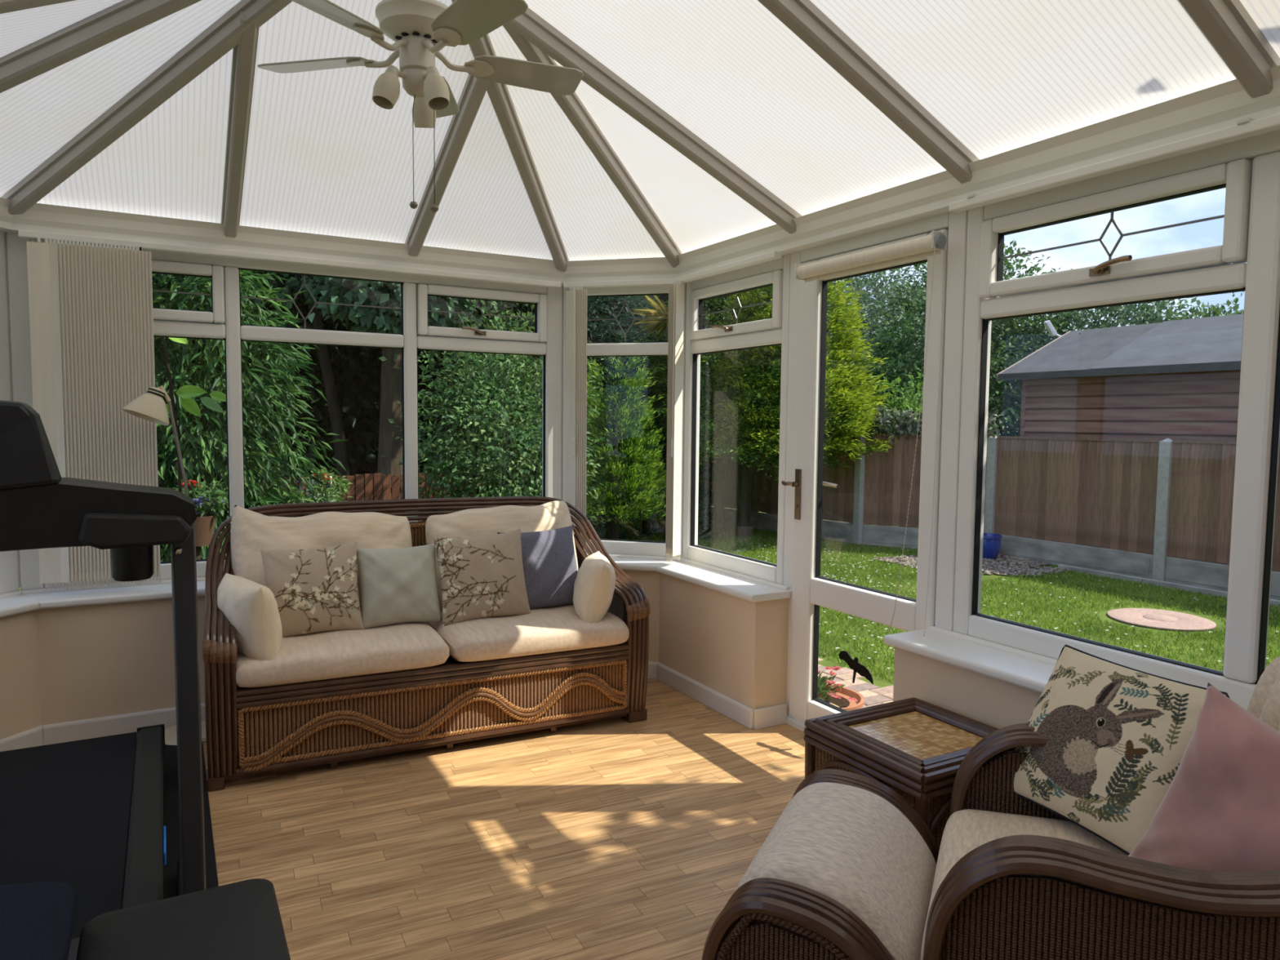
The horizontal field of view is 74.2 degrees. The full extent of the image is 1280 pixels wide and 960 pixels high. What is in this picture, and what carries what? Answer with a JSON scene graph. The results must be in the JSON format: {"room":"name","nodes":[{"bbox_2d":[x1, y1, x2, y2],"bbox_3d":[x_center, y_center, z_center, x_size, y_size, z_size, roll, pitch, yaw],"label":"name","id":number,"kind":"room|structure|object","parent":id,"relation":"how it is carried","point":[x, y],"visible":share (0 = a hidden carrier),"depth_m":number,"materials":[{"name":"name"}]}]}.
{"room":"sunroom","nodes":[
{"label":"sunroom","id":0,"kind":"room"},
{"bbox_2d":[0,609,41,739],"bbox_3d":[-2.661,0.916,3.234,0.285,0.775,0.773,2,4,17],"label":"wall","id":1,"kind":"structure","parent":0,"point":[20,686],"depth_m":3.36,"materials":[{"name":"beige paint"}]},
{"bbox_2d":[0,231,18,594],"bbox_3d":[-2.724,-0.258,3.176,0.070,1.500,0.690,2,4,17],"label":"window","id":2,"kind":"structure","parent":1,"relation":"in","point":[9,574],"depth_m":3.46,"materials":[{"name":"white plastic"}]},
{"bbox_2d":[0,197,12,232],"bbox_3d":[-2.671,-1.040,3.107,0.205,0.106,0.764,2,4,17],"label":"beam","id":3,"kind":"structure","parent":2,"relation":"on","point":[6,218],"depth_m":3.36,"materials":[{"name":"white plastic"}]},
{"bbox_2d":[4,232,20,586],"bbox_3d":[-2.623,-0.281,3.522,0.064,1.464,0.064,-2,5,-29],"label":"post","id":4,"kind":"object","parent":2,"relation":"attached to","point":[4,233],"visible":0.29,"depth_m":3.48,"materials":[{"name":"white plastic"}]},
{"bbox_2d":[0,590,39,617],"bbox_3d":[-2.596,0.510,3.188,0.232,0.048,0.695,2,4,17],"label":"window sill","id":5,"kind":"structure","parent":1,"relation":"on","point":[14,602],"depth_m":3.37,"materials":[{"name":"white plastic"}]},
{"bbox_2d":[0,725,43,751],"bbox_3d":[-2.517,1.063,3.203,0.018,0.088,0.534,2,4,17],"label":"baseboard","id":6,"kind":"structure","parent":1,"relation":"attached to","point":[33,737],"depth_m":3.38,"materials":[{"name":"white wood"}]},
{"bbox_2d":[36,595,205,725],"bbox_3d":[-1.502,0.865,4.142,2.554,0.775,0.285,-2,5,-29],"label":"wall","id":7,"kind":"structure","parent":0,"point":[99,660],"depth_m":3.56,"materials":[{"name":"beige paint"}]},
{"bbox_2d":[20,577,205,608],"bbox_3d":[-1.467,0.461,4.059,2.479,0.048,0.232,-2,5,-29],"label":"window sill","id":8,"kind":"structure","parent":7,"relation":"on","point":[49,598],"depth_m":3.57,"materials":[{"name":"white plastic"}]},
{"bbox_2d":[41,702,205,745],"bbox_3d":[-1.430,1.018,4.020,2.322,0.088,0.018,-2,5,-29],"label":"baseboard","id":9,"kind":"structure","parent":7,"relation":"attached to","point":[73,731],"depth_m":3.56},
{"bbox_2d":[5,232,562,590],"bbox_3d":[-1.515,-0.310,4.106,2.474,1.500,0.124,-2,5,-29],"label":"window","id":10,"kind":"structure","parent":7,"relation":"in","point":[545,341],"depth_m":4.09,"materials":[{"name":"white plastic"}]},
{"bbox_2d":[5,203,563,284],"bbox_3d":[-1.498,-1.092,4.034,2.546,0.106,0.205,-2,5,-29],"label":"beam","id":11,"kind":"structure","parent":10,"relation":"on","point":[39,217],"depth_m":3.85,"materials":[{"name":"white plastic"}]},
{"bbox_2d":[17,229,560,591],"bbox_3d":[-1.459,-0.298,4.001,2.360,1.464,0.075,-2,5,-29],"label":"vertical blind","id":12,"kind":"object","parent":10,"relation":"attached to","point":[91,316],"visible":0.84,"depth_m":3.51,"materials":[{"name":"beige fabric"}]},
{"bbox_2d":[136,678,839,959],"bbox_3d":[-0.234,1.321,1.885,4.474,0.200,5.910,-1,4,-26],"label":"floor","id":13,"kind":"structure","parent":0,"point":[617,838],"depth_m":2.74,"materials":[{"name":"brown wood"}]},
{"bbox_2d":[0,878,290,959],"bbox_3d":[-0.859,0.983,1.263,0.642,0.549,0.750,-2,5,-29],"label":"treadmill part","id":14,"kind":"object","parent":13,"relation":"on","point":[242,920],"visible":1,"depth_m":1.46,"materials":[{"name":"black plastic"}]},
{"bbox_2d":[122,385,206,745],"bbox_3d":[-1.936,0.350,3.524,0.339,1.479,0.256,-2,5,-29],"label":"floor lamp","id":15,"kind":"object","parent":13,"relation":"on","point":[151,406],"visible":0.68,"depth_m":3.45,"materials":[{"name":"beige metal"}]},
{"bbox_2d":[163,742,218,898],"bbox_3d":[-1.657,1.174,2.307,0.900,0.008,2.380,-2,5,-29],"label":"floor mat","id":16,"kind":"object","parent":13,"relation":"on","point":[171,785],"visible":0.15,"depth_m":2.77,"materials":[{"name":"black rubber"}]},
{"bbox_2d":[0,400,206,959],"bbox_3d":[-1.675,0.475,2.305,0.822,1.385,1.822,-2,5,-29],"label":"treadmill","id":17,"kind":"object","parent":16,"relation":"on","point":[86,815],"visible":0.94,"depth_m":2.10,"materials":[{"name":"black plastic"}]},
{"bbox_2d":[78,512,191,581],"bbox_3d":[-1.198,0.152,2.017,0.225,0.169,0.160,-2,5,-29],"label":"cup holder","id":18,"kind":"object","parent":17,"relation":"on","point":[131,538],"depth_m":1.97,"materials":[{"name":"grey plastic"}]},
{"bbox_2d":[163,826,166,864],"bbox_3d":[-1.363,1.046,2.427,0.006,0.035,0.180,-2,5,-29],"label":"light","id":19,"kind":"object","parent":17,"relation":"attached to","point":[164,828],"depth_m":2.40,"materials":[{"name":"blue plastic"}]},
{"bbox_2d":[202,496,649,791],"bbox_3d":[-0.923,0.600,3.737,1.780,0.970,0.806,-1,4,-26],"label":"sofa","id":20,"kind":"object","parent":13,"relation":"on","point":[250,731],"visible":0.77,"depth_m":3.41,"materials":[{"name":"wicker"}]},
{"bbox_2d":[235,621,449,687],"bbox_3d":[-1.239,0.682,3.473,0.795,0.133,0.600,-1,4,-26],"label":"seat cushion","id":21,"kind":"object","parent":20,"relation":"on","point":[328,655],"visible":0.64,"depth_m":3.26,"materials":[{"name":"fabric"}]},
{"bbox_2d":[217,573,282,660],"bbox_3d":[-1.498,0.528,3.239,0.184,0.298,0.400,-3,5,-43],"label":"cushion","id":22,"kind":"object","parent":21,"relation":"on","point":[251,606],"visible":0.84,"depth_m":3.11,"materials":[{"name":"beige fabric"}]},
{"bbox_2d":[260,542,364,637],"bbox_3d":[-1.337,0.452,3.463,0.385,0.366,0.184,-1,4,-26],"label":"cushion","id":23,"kind":"object","parent":21,"relation":"on","point":[314,590],"visible":0.91,"depth_m":3.41,"materials":[{"name":"fabric"}]},
{"bbox_2d":[231,504,412,608],"bbox_3d":[-1.371,0.368,3.697,0.747,0.533,0.290,-1,4,-26],"label":"cushion","id":24,"kind":"object","parent":21,"relation":"on","point":[251,531],"visible":0.37,"depth_m":3.61,"materials":[{"name":"fabric"}]},
{"bbox_2d":[356,543,442,628],"bbox_3d":[-1.032,0.451,3.624,0.345,0.332,0.182,-2,4,-28],"label":"cushion","id":25,"kind":"object","parent":21,"relation":"on","point":[397,585],"visible":1,"depth_m":3.57,"materials":[{"name":"grey fabric"}]},
{"bbox_2d":[426,604,629,662],"bbox_3d":[-0.517,0.665,3.827,0.795,0.133,0.600,-1,4,-26],"label":"seat cushion","id":26,"kind":"object","parent":20,"relation":"on","point":[557,628],"visible":0.78,"depth_m":3.60,"materials":[{"name":"fabric"}]},
{"bbox_2d":[432,528,530,626],"bbox_3d":[-0.697,0.427,3.759,0.419,0.397,0.183,-1,4,-26],"label":"cushion","id":27,"kind":"object","parent":26,"relation":"on","point":[481,576],"visible":1,"depth_m":3.70,"materials":[{"name":"fabric"}]},
{"bbox_2d":[425,500,578,611],"bbox_3d":[-0.648,0.367,4.064,0.738,0.506,0.288,-1,4,-26],"label":"cushion","id":28,"kind":"object","parent":26,"relation":"on","point":[471,522],"visible":0.28,"depth_m":4.00,"materials":[{"name":"fabric"}]},
{"bbox_2d":[497,525,577,609],"bbox_3d":[-0.462,0.418,3.971,0.386,0.380,0.186,-2,5,-35],"label":"cushion","id":29,"kind":"object","parent":26,"relation":"on","point":[550,571],"visible":0.69,"depth_m":3.93,"materials":[{"name":"fabric"}]},
{"bbox_2d":[573,551,615,622],"bbox_3d":[-0.210,0.493,3.871,0.192,0.282,0.382,0,4,-6],"label":"cushion","id":30,"kind":"object","parent":26,"relation":"on","point":[594,584],"visible":0.99,"depth_m":3.71,"materials":[{"name":"beige fabric"}]},
{"bbox_2d":[701,768,939,959],"bbox_3d":[0.462,1.010,1.989,0.427,0.424,0.725,2,4,24],"label":"footstool","id":31,"kind":"object","parent":13,"relation":"on","point":[846,869],"visible":0.91,"depth_m":1.79,"materials":[{"name":"fabric"}]},
{"bbox_2d":[803,697,998,850],"bbox_3d":[0.839,0.968,2.571,0.492,0.433,0.492,-2,5,-29],"label":"side table","id":32,"kind":"object","parent":13,"relation":"on","point":[914,747],"visible":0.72,"depth_m":2.50,"materials":[{"name":"wicker"}]},
{"bbox_2d":[922,723,1279,959],"bbox_3d":[1.036,0.820,1.718,0.812,0.852,0.757,2,4,24],"label":"rattan armchair","id":33,"kind":"object","parent":13,"relation":"on","point":[1014,897],"visible":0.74,"depth_m":1.47,"materials":[{"name":"wicker"}]},
{"bbox_2d":[920,808,1128,959],"bbox_3d":[0.953,0.945,1.763,0.657,0.268,0.550,2,4,24],"label":"seat cushion","id":34,"kind":"object","parent":33,"relation":"on","point":[966,830],"visible":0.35,"depth_m":1.94,"materials":[{"name":"beige fabric"}]},
{"bbox_2d":[1013,644,1229,855],"bbox_3d":[1.078,0.615,1.971,0.237,0.346,0.426,-1,4,-21],"label":"cushion","id":35,"kind":"object","parent":34,"relation":"on","point":[1118,735],"visible":0.85,"depth_m":1.90,"materials":[{"name":"fabric"}]},
{"bbox_2d":[1128,682,1279,871],"bbox_3d":[1.162,0.672,1.546,0.184,0.518,0.525,-2,4,-28],"label":"cushion","id":36,"kind":"object","parent":34,"relation":"on","point":[1220,811],"visible":0.73,"depth_m":1.58,"materials":[{"name":"pink fabric"}]},
{"bbox_2d":[1246,656,1279,732],"bbox_3d":[1.278,0.618,1.617,0.186,0.470,0.600,2,4,24],"label":"cushion","id":37,"kind":"object","parent":34,"relation":"on","point":[1264,702],"visible":0.17,"depth_m":1.79,"materials":[{"name":"beige fabric"}]},
{"bbox_2d":[617,569,659,662],"bbox_3d":[-0.120,0.843,4.654,0.773,0.775,0.285,2,4,15],"label":"wall","id":38,"kind":"structure","parent":0,"point":[649,581],"depth_m":4.45,"materials":[{"name":"beige paint"}]},
{"bbox_2d":[562,282,686,557],"bbox_3d":[-0.090,-0.334,4.648,0.690,1.500,0.070,2,4,15],"label":"window","id":39,"kind":"structure","parent":38,"relation":"in","point":[624,348],"depth_m":4.60,"materials":[{"name":"white plastic"}]},
{"bbox_2d":[561,285,563,500],"bbox_3d":[-0.437,-0.344,4.743,0.064,1.464,0.064,-2,5,-29],"label":"post","id":40,"kind":"object","parent":39,"relation":"attached to","point":[562,286],"visible":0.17,"depth_m":4.69,"materials":[{"name":"white plastic"}]},
{"bbox_2d":[562,257,677,285],"bbox_3d":[-0.093,-1.114,4.548,0.764,0.106,0.205,2,4,15],"label":"beam","id":41,"kind":"structure","parent":39,"relation":"on","point":[640,268],"depth_m":4.47,"materials":[{"name":"white plastic"}]},
{"bbox_2d":[563,278,683,551],"bbox_3d":[-0.106,-0.319,4.491,0.650,1.464,0.094,2,4,15],"label":"vertical blind","id":42,"kind":"object","parent":39,"relation":"attached to","point":[575,298],"visible":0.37,"depth_m":4.52,"materials":[{"name":"beige fabric"}]},
{"bbox_2d":[682,288,686,543],"bbox_3d":[0.261,-0.324,4.559,0.064,1.464,0.064,-2,5,-29],"label":"post","id":43,"kind":"object","parent":39,"relation":"attached to","point":[686,288],"visible":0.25,"depth_m":4.54,"materials":[{"name":"white plastic"}]},
{"bbox_2d":[586,552,680,571],"bbox_3d":[-0.133,0.440,4.564,0.695,0.048,0.232,2,4,15],"label":"window sill","id":44,"kind":"structure","parent":38,"relation":"on","point":[625,562],"depth_m":4.52,"materials":[{"name":"white plastic"}]},
{"bbox_2d":[647,661,657,679],"bbox_3d":[-0.163,0.996,4.518,0.534,0.088,0.018,2,4,15],"label":"baseboard","id":45,"kind":"structure","parent":38,"relation":"attached to","point":[651,673],"depth_m":4.45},
{"bbox_2d":[0,0,1279,271],"bbox_3d":[-0.219,-1.334,1.734,3.424,0.841,5.205,-2,5,-29],"label":"ceiling","id":46,"kind":"structure","parent":0,"point":[687,126],"depth_m":3.02,"materials":[{"name":"white plastic"}]},
{"bbox_2d":[257,0,583,212],"bbox_3d":[-0.641,-1.287,2.541,0.979,0.965,0.995,-2,5,-29],"label":"ceiling fan","id":47,"kind":"object","parent":46,"relation":"hanging from","point":[419,29],"visible":1,"depth_m":2.48,"materials":[{"name":"white metal"}]},
{"bbox_2d":[18,494,1279,688],"bbox_3d":[-3.007,-0.112,25.881,100.000,0.300,72.000,-2,5,-29],"label":"ground","id":48,"kind":"structure","parent":0,"point":[881,682],"depth_m":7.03,"materials":[{"name":"green plant"}]},
{"bbox_2d":[40,203,194,487],"bbox_3d":[-8.644,-3.377,9.321,6.791,8.604,4.799,-2,5,-35],"label":"tree","id":49,"kind":"object","parent":48,"relation":"on","point":[153,278],"visible":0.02,"depth_m":10.79,"materials":[{"name":"green plant"}]},
{"bbox_2d":[161,337,226,492],"bbox_3d":[-2.180,0.261,4.141,0.345,1.966,0.092,-1,4,-16],"label":"leaf plant","id":50,"kind":"object","parent":48,"relation":"on","point":[185,393],"visible":0.56,"depth_m":4.09,"materials":[{"name":"green plant"}]},
{"bbox_2d":[172,478,228,559],"bbox_3d":[-2.403,0.599,4.605,0.399,1.223,0.339,-2,5,-29],"label":"potted plant","id":51,"kind":"object","parent":48,"relation":"on","point":[205,522],"visible":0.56,"depth_m":4.55,"materials":[{"name":"green plant"}]},
{"bbox_2d":[55,204,360,504],"bbox_3d":[-6.462,-4.138,12.546,5.527,9.753,5.916,2,4,20],"label":"tree","id":52,"kind":"object","parent":48,"relation":"on","point":[302,307],"visible":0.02,"depth_m":12.07,"materials":[{"name":"green plant"}]},
{"bbox_2d":[122,212,348,562],"bbox_3d":[-2.978,-0.328,5.708,1.662,3.601,1.765,4,5,37],"label":"bamboo plant","id":53,"kind":"object","parent":48,"relation":"on","point":[261,392],"visible":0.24,"depth_m":5.57,"materials":[{"name":"green plant"}]},
{"bbox_2d":[253,478,351,517],"bbox_3d":[-2.435,0.536,6.203,1.117,1.130,1.003,-2,5,-29],"label":"shrub","id":54,"kind":"object","parent":48,"relation":"on","point":[318,498],"visible":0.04,"depth_m":6.17,"materials":[{"name":"green plant"}]},
{"bbox_2d":[62,205,551,512],"bbox_3d":[-3.333,-3.466,10.348,8.142,8.537,6.551,-2,5,-29],"label":"tree","id":55,"kind":"object","parent":48,"relation":"on","point":[360,292],"visible":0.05,"depth_m":8.82,"materials":[{"name":"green plant"}]},
{"bbox_2d":[296,467,353,502],"bbox_3d":[-2.620,0.460,7.055,0.468,1.159,0.352,-2,5,-29],"label":"shrub","id":56,"kind":"object","parent":48,"relation":"on","point":[322,473],"visible":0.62,"depth_m":7.02,"materials":[{"name":"green plant"}]},
{"bbox_2d":[305,275,349,501],"bbox_3d":[-4.313,-2.607,10.651,3.706,6.766,3.554,-2,5,-29],"label":"leaning tree","id":57,"kind":"object","parent":48,"relation":"on","point":[340,447],"visible":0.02,"depth_m":10.96,"materials":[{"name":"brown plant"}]},
{"bbox_2d":[201,274,510,501],"bbox_3d":[-5.017,-4.681,14.722,6.636,10.560,5.176,0,4,-9],"label":"tree","id":58,"kind":"object","parent":48,"relation":"on","point":[359,409],"visible":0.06,"depth_m":13.95,"materials":[{"name":"green plant"}]},
{"bbox_2d":[280,471,537,521],"bbox_3d":[-2.449,0.408,9.313,2.790,0.984,0.055,-1,4,-27],"label":"fence","id":59,"kind":"object","parent":48,"relation":"on","point":[378,490],"visible":0.13,"depth_m":9.07,"materials":[{"name":"brown wood"}]},
{"bbox_2d":[170,293,769,493],"bbox_3d":[-7.679,-3.140,16.651,26.883,7.386,1.910,-2,5,-29],"label":"hedge","id":60,"kind":"object","parent":48,"relation":"on","point":[330,455],"visible":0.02,"depth_m":17.11,"materials":[{"name":"green plant"}]},
{"bbox_2d":[417,297,542,496],"bbox_3d":[-1.630,-0.620,9.793,1.903,3.863,1.653,-1,4,-24],"label":"leafy shrub","id":61,"kind":"object","parent":48,"relation":"on","point":[488,305],"visible":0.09,"depth_m":9.68,"materials":[{"name":"green plant"}]},
{"bbox_2d":[334,256,646,500],"bbox_3d":[-2.548,-4.217,15.632,6.535,9.563,5.211,-2,5,-29],"label":"tree","id":62,"kind":"object","parent":48,"relation":"on","point":[371,381],"visible":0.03,"depth_m":14.69,"materials":[{"name":"green plant"}]},
{"bbox_2d":[378,299,613,521],"bbox_3d":[-1.427,-0.364,8.439,1.954,3.076,2.379,3,5,30],"label":"leafy shrub","id":63,"kind":"object","parent":48,"relation":"on","point":[509,486],"visible":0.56,"depth_m":8.20,"materials":[{"name":"green plant"}]},
{"bbox_2d":[432,257,666,460],"bbox_3d":[-1.071,-2.441,12.650,4.015,6.207,4.088,1,4,-1],"label":"tree","id":64,"kind":"object","parent":48,"relation":"on","point":[637,297],"visible":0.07,"depth_m":12.05,"materials":[{"name":"green plant"}]},
{"bbox_2d":[484,257,763,502],"bbox_3d":[-0.549,-4.365,17.201,5.220,9.655,6.423,4,5,37],"label":"tree","id":65,"kind":"object","parent":48,"relation":"on","point":[663,297],"visible":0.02,"depth_m":15.89,"materials":[{"name":"green plant"}]},
{"bbox_2d":[586,355,666,539],"bbox_3d":[-0.276,-0.422,10.261,1.433,2.524,1.466,-2,5,-33],"label":"conifer","id":66,"kind":"object","parent":48,"relation":"on","point":[637,479],"visible":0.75,"depth_m":9.98,"materials":[{"name":"green plant"}]},
{"bbox_2d":[640,493,664,533],"bbox_3d":[0.175,0.471,11.911,0.520,0.525,0.520,-2,5,-29],"label":"bird bath","id":67,"kind":"object","parent":48,"relation":"on","point":[656,525],"visible":0.2,"depth_m":11.84,"materials":[{"name":"grey stone"}]},
{"bbox_2d":[586,316,725,540],"bbox_3d":[0.055,-0.668,11.337,2.226,2.978,2.125,1,4,2],"label":"conifer","id":68,"kind":"object","parent":48,"relation":"on","point":[646,530],"visible":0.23,"depth_m":11.09,"materials":[{"name":"green plant"}]},
{"bbox_2d":[628,295,707,541],"bbox_3d":[0.346,-0.817,10.885,1.045,3.240,1.118,1,4,13],"label":"palm plant","id":69,"kind":"object","parent":48,"relation":"on","point":[654,325],"visible":0.38,"depth_m":10.68,"materials":[{"name":"green plant"}]},
{"bbox_2d":[603,287,838,468],"bbox_3d":[1.470,-3.732,18.507,6.486,8.277,5.553,0,4,-6],"label":"tree","id":70,"kind":"object","parent":48,"relation":"on","point":[726,304],"visible":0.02,"depth_m":16.88,"materials":[{"name":"green plant"}]},
{"bbox_2d":[611,285,851,537],"bbox_3d":[1.182,-1.421,11.500,3.203,4.405,3.317,1,4,4],"label":"conifer","id":71,"kind":"object","parent":48,"relation":"on","point":[744,460],"visible":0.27,"depth_m":10.68,"materials":[{"name":"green plant"}]},
{"bbox_2d":[698,277,897,462],"bbox_3d":[2.049,-1.219,11.151,2.724,4.039,2.746,-3,5,-39],"label":"conifer","id":72,"kind":"object","parent":48,"relation":"on","point":[844,400],"visible":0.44,"depth_m":10.56,"materials":[{"name":"green plant"}]},
{"bbox_2d":[720,266,926,372],"bbox_3d":[4.890,-3.492,22.760,8.028,7.195,6.681,0,4,-13],"label":"tree","id":73,"kind":"object","parent":48,"relation":"on","point":[877,291],"visible":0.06,"depth_m":21.44,"materials":[{"name":"green plant"}]},
{"bbox_2d":[817,657,893,708],"bbox_3d":[0.974,1.247,4.718,1.194,0.046,3.194,-2,5,-29],"label":"patio","id":74,"kind":"object","parent":48,"relation":"on","point":[872,694],"visible":0.04,"depth_m":4.96,"materials":[{"name":"beige stone"}]},
{"bbox_2d":[817,666,864,711],"bbox_3d":[0.874,1.085,4.178,0.454,0.353,0.419,-2,5,-29],"label":"flower pot","id":75,"kind":"object","parent":74,"relation":"on","point":[846,699],"visible":0.27,"depth_m":4.15,"materials":[{"name":"ceramic"}]},
{"bbox_2d":[826,330,924,434],"bbox_3d":[5.261,-1.317,17.690,3.644,3.550,3.510,2,4,18],"label":"tree","id":76,"kind":"object","parent":48,"relation":"on","point":[891,361],"visible":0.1,"depth_m":16.99,"materials":[{"name":"green plant"}]},
{"bbox_2d":[833,369,991,435],"bbox_3d":[4.871,-0.701,15.590,2.995,2.660,2.962,1,4,1],"label":"tree","id":77,"kind":"object","parent":48,"relation":"on","point":[911,403],"visible":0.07,"depth_m":15.31,"materials":[{"name":"green plant"}]},
{"bbox_2d":[826,262,1031,427],"bbox_3d":[8.797,-3.651,26.578,8.608,7.077,7.410,-2,5,-29],"label":"tree","id":78,"kind":"object","parent":48,"relation":"on","point":[923,289],"visible":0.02,"depth_m":25.35,"materials":[{"name":"green plant"}]},
{"bbox_2d":[655,431,1279,599],"bbox_3d":[3.935,0.197,9.922,0.835,1.460,11.525,-2,5,-37],"label":"fence","id":79,"kind":"object","parent":48,"relation":"on","point":[1169,500],"visible":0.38,"depth_m":9.29,"materials":[{"name":"wood"}]},
{"bbox_2d":[755,404,1004,440],"bbox_3d":[2.777,-0.748,11.131,3.842,0.482,0.691,4,5,41],"label":"hedge","id":80,"kind":"object","parent":79,"relation":"attached to","point":[903,427],"visible":0.24,"depth_m":10.59,"materials":[{"name":"plant"}]},
{"bbox_2d":[854,240,1088,436],"bbox_3d":[7.098,-2.384,18.235,5.031,5.647,4.796,1,4,0],"label":"tree","id":81,"kind":"object","parent":48,"relation":"on","point":[904,336],"visible":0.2,"depth_m":17.34,"materials":[{"name":"green plant"}]},
{"bbox_2d":[873,553,1074,576],"bbox_3d":[3.728,0.928,9.370,1.653,0.036,1.590,-2,5,-29],"label":"gravel bed","id":82,"kind":"object","parent":48,"relation":"on","point":[912,560],"visible":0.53,"depth_m":9.26,"materials":[{"name":"grey gravel"}]},
{"bbox_2d":[982,533,1002,559],"bbox_3d":[4.031,0.774,9.845,0.330,0.280,0.330,-2,5,-29],"label":"plant pot","id":83,"kind":"object","parent":82,"relation":"on","point":[991,541],"visible":0.56,"depth_m":9.71,"materials":[{"name":"ceramic"}]},
{"bbox_2d":[718,536,1277,669],"bbox_3d":[2.216,0.974,8.060,4.329,0.031,7.027,-2,5,-29],"label":"flowers","id":84,"kind":"object","parent":48,"relation":"on","point":[718,536],"visible":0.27,"depth_m":7.42,"materials":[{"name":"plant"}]},
{"bbox_2d":[987,267,1198,436],"bbox_3d":[9.378,-2.122,18.445,5.949,5.172,5.866,2,4,19],"label":"tree","id":85,"kind":"object","parent":48,"relation":"on","point":[1128,310],"visible":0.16,"depth_m":17.26,"materials":[{"name":"green plant"}]},
{"bbox_2d":[995,313,1279,564],"bbox_3d":[7.815,-0.353,7.980,2.936,2.822,8.205,-2,5,-29],"label":"garden shed","id":86,"kind":"object","parent":48,"relation":"on","point":[1175,380],"visible":0.49,"depth_m":9.61,"materials":[{"name":"wood"}]},
{"bbox_2d":[1043,320,1061,337],"bbox_3d":[5.652,-2.031,11.521,0.296,0.285,0.145,3,5,29],"label":"security light","id":87,"kind":"object","parent":86,"relation":"attached to","point":[1048,325],"visible":0.83,"depth_m":11.51,"materials":[{"name":"white plastic"}]},
{"bbox_2d":[1107,608,1216,631],"bbox_3d":[4.177,1.114,6.793,0.745,0.026,0.745,-2,5,-29],"label":"stepping stone","id":88,"kind":"object","parent":48,"relation":"on","point":[1157,619],"visible":1,"depth_m":6.72,"materials":[{"name":"beige stone"}]},
{"bbox_2d":[1057,564,1279,606],"bbox_3d":[6.334,1.188,6.003,0.050,0.070,7.310,-2,5,-29],"label":"edging","id":89,"kind":"object","parent":48,"relation":"on","point":[1188,588],"visible":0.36,"depth_m":8.28,"materials":[{"name":"concrete"}]},
{"bbox_2d":[1144,291,1244,324],"bbox_3d":[11.077,-1.451,15.964,5.451,4.171,5.718,2,4,18],"label":"tree","id":90,"kind":"object","parent":48,"relation":"on","point":[1216,311],"visible":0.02,"depth_m":15.46,"materials":[{"name":"green plant"}]},
{"bbox_2d":[658,573,1041,728],"bbox_3d":[1.334,1.003,2.540,0.285,0.775,4.788,-2,5,-29],"label":"wall","id":91,"kind":"structure","parent":0,"point":[735,647],"depth_m":3.78,"materials":[{"name":"beige paint"}]},
{"bbox_2d":[656,662,786,729],"bbox_3d":[1.306,1.152,2.465,0.193,0.088,4.666,-2,5,-29],"label":"baseboard","id":92,"kind":"structure","parent":91,"relation":"attached to","point":[771,716],"depth_m":3.91,"materials":[{"name":"white wood"}]},
{"bbox_2d":[682,253,791,585],"bbox_3d":[0.451,-0.294,4.157,0.124,1.500,0.856,-2,5,-29],"label":"window","id":93,"kind":"structure","parent":91,"relation":"in","point":[774,331],"depth_m":4.14,"materials":[{"name":"white plastic"}]},
{"bbox_2d":[665,250,781,562],"bbox_3d":[0.359,-0.284,4.058,0.094,1.464,0.850,-2,5,-29],"label":"vertical blind","id":94,"kind":"object","parent":93,"relation":"attached to","point":[676,291],"visible":1,"depth_m":4.33,"materials":[{"name":"beige fabric"}]},
{"bbox_2d":[655,557,1057,693],"bbox_3d":[1.292,0.599,2.463,0.232,0.048,4.748,-2,5,-29],"label":"window sill","id":95,"kind":"structure","parent":91,"relation":"on","point":[1020,668],"depth_m":2.89,"materials":[{"name":"white plastic"}]},
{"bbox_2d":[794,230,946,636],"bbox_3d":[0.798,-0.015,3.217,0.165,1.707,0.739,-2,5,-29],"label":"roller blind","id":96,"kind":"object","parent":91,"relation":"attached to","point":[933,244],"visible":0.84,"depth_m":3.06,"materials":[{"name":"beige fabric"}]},
{"bbox_2d":[781,209,968,732],"bbox_3d":[0.901,0.079,3.401,0.173,2.132,0.942,-2,5,-29],"label":"door","id":97,"kind":"structure","parent":91,"relation":"in","point":[804,483],"depth_m":3.37,"materials":[{"name":"white plastic"}]},
{"bbox_2d":[838,650,873,684],"bbox_3d":[0.890,0.781,3.493,0.004,0.121,0.202,-2,5,-29],"label":"decal","id":98,"kind":"object","parent":97,"relation":"attached to","point":[862,670],"visible":1,"depth_m":3.49},
{"bbox_2d":[953,129,1279,710],"bbox_3d":[1.841,-0.110,1.680,0.124,1.500,2.941,-2,5,-29],"label":"window","id":99,"kind":"structure","parent":91,"relation":"in","point":[1247,260],"depth_m":2.33,"materials":[{"name":"white plastic"}]},
{"bbox_2d":[675,65,1279,277],"bbox_3d":[1.381,-0.952,2.417,0.205,0.106,4.784,-2,5,-29],"label":"beam","id":100,"kind":"structure","parent":99,"relation":"on","point":[1218,107],"depth_m":2.65,"materials":[{"name":"white plastic"}]},
{"bbox_2d":[948,113,1279,213],"bbox_3d":[1.761,-0.823,1.570,0.046,0.036,2.920,-2,5,-29],"label":"track","id":101,"kind":"object","parent":100,"relation":"attached to","point":[1246,127],"visible":1,"depth_m":2.30,"materials":[{"name":"white plastic"}]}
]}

